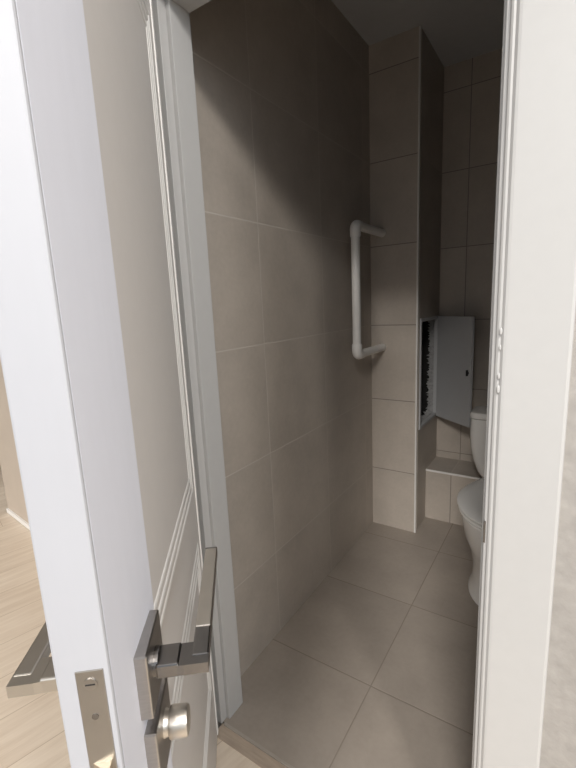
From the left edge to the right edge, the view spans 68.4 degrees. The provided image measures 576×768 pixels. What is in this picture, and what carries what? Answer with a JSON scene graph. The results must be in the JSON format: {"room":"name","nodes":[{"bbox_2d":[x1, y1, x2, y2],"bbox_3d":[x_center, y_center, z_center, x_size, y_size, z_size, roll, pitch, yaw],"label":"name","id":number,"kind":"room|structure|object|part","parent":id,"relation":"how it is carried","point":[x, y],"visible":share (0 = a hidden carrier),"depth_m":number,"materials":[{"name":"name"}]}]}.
{"room":"hallway","nodes":[
{"label":"hallway","id":0,"kind":"room"},
{"bbox_2d":[0,359,28,523],"bbox_3d":[-1.280,-0.744,1.988,1.731,3.400,0.218,6,14,39],"label":"wall","id":1,"kind":"structure","parent":0,"point":[9,463],"depth_m":2.61,"materials":[{"name":"beige paint"}]},
{"bbox_2d":[6,508,29,529],"bbox_3d":[-1.222,0.913,2.297,1.735,0.028,0.128,8,15,43],"label":"baseboard","id":2,"kind":"structure","parent":1,"relation":"attached to","point":[9,511],"depth_m":2.69,"materials":[{"name":"white wood"}]},
{"bbox_2d":[0,465,477,767],"bbox_3d":[-1.262,1.096,1.681,10.200,0.100,4.380,4,13,33],"label":"floor","id":3,"kind":"structure","parent":0,"point":[376,668],"depth_m":1.52,"materials":[{"name":"tile"}]},
{"bbox_2d":[425,456,481,525],"bbox_3d":[1.192,0.646,2.377,0.768,0.303,0.239,4,13,33],"label":"wall ledge","id":4,"kind":"object","parent":3,"relation":"on","point":[445,477],"visible":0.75,"depth_m":2.44,"materials":[{"name":"tile"}]},
{"bbox_3d":[1.123,0.523,2.256,0.768,0.011,0.009,4,13,33],"label":"edge trim","id":5,"kind":"part","parent":4,"relation":"part of","materials":[{"name":"tile"}]},
{"bbox_2d":[457,406,486,605],"bbox_3d":[0.975,0.537,1.881,0.422,0.720,0.765,4,13,33],"label":"toilet","id":6,"kind":"object","parent":3,"relation":"on","point":[470,498],"visible":0.29,"depth_m":1.82,"materials":[{"name":"white ceramic"}]},
{"bbox_3d":[0.904,0.505,1.768,0.348,0.014,0.501,4,13,33],"label":"seat","id":7,"kind":"part","parent":6,"relation":"part of","materials":[{"name":"white plastic"}]},
{"bbox_3d":[0.902,0.481,1.763,0.358,0.023,0.511,4,13,33],"label":"seat lid","id":8,"kind":"part","parent":6,"relation":"part of","materials":[{"name":"white plastic"}]},
{"bbox_3d":[0.944,0.704,1.853,0.350,0.405,0.610,4,13,33],"label":"bowl","id":9,"kind":"part","parent":6,"relation":"part of","materials":[{"name":"white ceramic"}]},
{"bbox_3d":[1.129,0.336,2.095,0.416,0.331,0.169,4,13,33],"label":"tank","id":10,"kind":"part","parent":6,"relation":"part of","materials":[{"name":"white ceramic"}]},
{"bbox_3d":[1.120,0.154,2.060,0.422,0.036,0.177,4,13,33],"label":"tank lid","id":11,"kind":"part","parent":6,"relation":"part of","materials":[{"name":"white ceramic"}]},
{"bbox_2d":[189,0,372,675],"bbox_3d":[0.064,-0.294,1.766,0.080,2.477,1.326,4,13,33],"label":"wall","id":12,"kind":"structure","parent":0,"point":[282,86],"depth_m":1.58,"materials":[{"name":"tile"}]},
{"bbox_2d":[369,26,421,531],"bbox_3d":[0.553,-0.400,2.208,0.243,2.477,0.030,4,13,33],"label":"wall","id":13,"kind":"structure","parent":0,"point":[394,60],"depth_m":2.16,"materials":[{"name":"tile"}]},
{"bbox_2d":[350,220,385,358],"bbox_3d":[0.396,-0.451,2.068,0.049,0.631,0.356,4,13,33],"label":"grab bar","id":14,"kind":"object","parent":13,"relation":"attached to","point":[357,226],"visible":1,"depth_m":1.94,"materials":[{"name":"white plastic"}]},
{"bbox_2d":[414,25,420,532],"bbox_3d":[0.649,-0.390,2.130,0.008,2.477,0.008,4,13,33],"label":"trim","id":15,"kind":"structure","parent":13,"relation":"attached to","point":[419,88],"depth_m":2.09,"materials":[{"name":"metal"}]},
{"bbox_2d":[331,0,503,66],"bbox_3d":[0.596,-1.558,1.429,1.175,0.080,1.810,4,13,33],"label":"ceiling","id":16,"kind":"structure","parent":0,"point":[458,31],"depth_m":1.87,"materials":[{"name":"white paint"}]},
{"bbox_2d":[416,29,443,529],"bbox_3d":[0.661,-0.449,2.439,0.327,2.477,0.484,4,13,33],"label":"wall","id":17,"kind":"structure","parent":0,"point":[432,68],"depth_m":2.24,"materials":[{"name":"tile"}]},
{"bbox_2d":[419,316,474,429],"bbox_3d":[0.862,-0.064,2.329,0.292,0.603,0.354,4,13,33],"label":"access hatch","id":18,"kind":"object","parent":17,"relation":"attached to","point":[451,349],"visible":0.86,"depth_m":2.36,"materials":[{"name":"paint"}]},
{"bbox_3d":[0.784,-0.075,2.375,0.019,0.593,0.348,4,13,33],"label":"hatch frame","id":19,"kind":"part","parent":18,"relation":"part of","materials":[{"name":"metal"}]},
{"bbox_3d":[0.925,-0.079,2.365,0.018,0.592,0.278,-6,11,-17],"label":"hatch door","id":20,"kind":"part","parent":18,"relation":"part of","materials":[{"name":"white metal"}]},
{"bbox_2d":[436,48,501,461],"bbox_3d":[1.251,-0.449,2.293,0.878,2.477,0.080,4,13,33],"label":"wall","id":21,"kind":"structure","parent":0,"point":[472,87],"depth_m":2.31,"materials":[{"name":"tile"}]},
{"bbox_2d":[540,313,575,767],"bbox_3d":[1.201,-0.500,0.088,4.550,3.400,0.105,4,13,33],"label":"wall","id":22,"kind":"structure","parent":0,"point":[558,745],"depth_m":0.72,"materials":[{"name":"white paint"}]},
{"bbox_2d":[0,0,218,767],"bbox_3d":[-0.235,0.155,0.750,0.203,1.982,0.770,-4,11,-6],"label":"door","id":23,"kind":"structure","parent":22,"relation":"in","point":[92,358],"depth_m":0.43,"materials":[{"name":"white wood"}]},
{"bbox_3d":[-0.273,0.296,0.566,0.068,0.033,0.250,-4,11,-6],"label":"lever","id":24,"kind":"part","parent":23,"relation":"part of","materials":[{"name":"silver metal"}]},
{"bbox_3d":[-0.162,0.437,0.532,0.016,0.084,0.080,-4,11,-6],"label":"thumbturn plate","id":25,"kind":"part","parent":23,"relation":"part of","materials":[{"name":"silver metal"}]},
{"bbox_3d":[-0.238,-0.206,0.737,0.003,1.082,0.534,-4,11,-6],"label":"panel moulding","id":26,"kind":"part","parent":23,"relation":"part of","materials":[{"name":"white wood"}]},
{"bbox_3d":[-0.141,0.427,0.537,0.032,0.037,0.037,-4,11,-6],"label":"thumbturn knob","id":27,"kind":"part","parent":23,"relation":"part of","materials":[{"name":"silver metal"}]},
{"bbox_3d":[-0.142,0.310,0.609,0.070,0.033,0.243,-4,11,-6],"label":"lever","id":28,"kind":"part","parent":23,"relation":"part of","materials":[{"name":"silver metal"}]},
{"bbox_3d":[-0.196,0.691,0.906,0.003,0.457,0.534,-4,11,-6],"label":"panel moulding","id":29,"kind":"part","parent":23,"relation":"part of","materials":[{"name":"white wood"}]},
{"bbox_2d":[217,722,294,767],"bbox_3d":[0.089,1.097,1.120,0.725,0.022,0.046,4,13,33],"label":"trim","id":30,"kind":"structure","parent":22,"relation":"attached to","point":[262,757],"depth_m":1.25,"materials":[{"name":"brown wood"}]},
{"bbox_2d":[152,0,510,767],"bbox_3d":[0.075,0.084,0.965,0.788,2.030,0.113,4,13,33],"label":"door frame","id":31,"kind":"structure","parent":22,"relation":"attached to","point":[172,28],"depth_m":1.09,"materials":[{"name":"white wood"}]},
{"bbox_3d":[0.357,0.260,0.765,0.004,0.042,0.031,4,13,33],"label":"strike plate","id":32,"kind":"part","parent":31,"relation":"part of","materials":[{"name":"silver metal"}]},
{"bbox_2d":[476,0,575,767],"bbox_3d":[0.386,0.087,0.686,0.104,2.100,0.017,4,13,33],"label":"trim","id":33,"kind":"structure","parent":22,"relation":"attached to","point":[536,300],"depth_m":0.66,"materials":[{"name":"white wood"}]}
]}

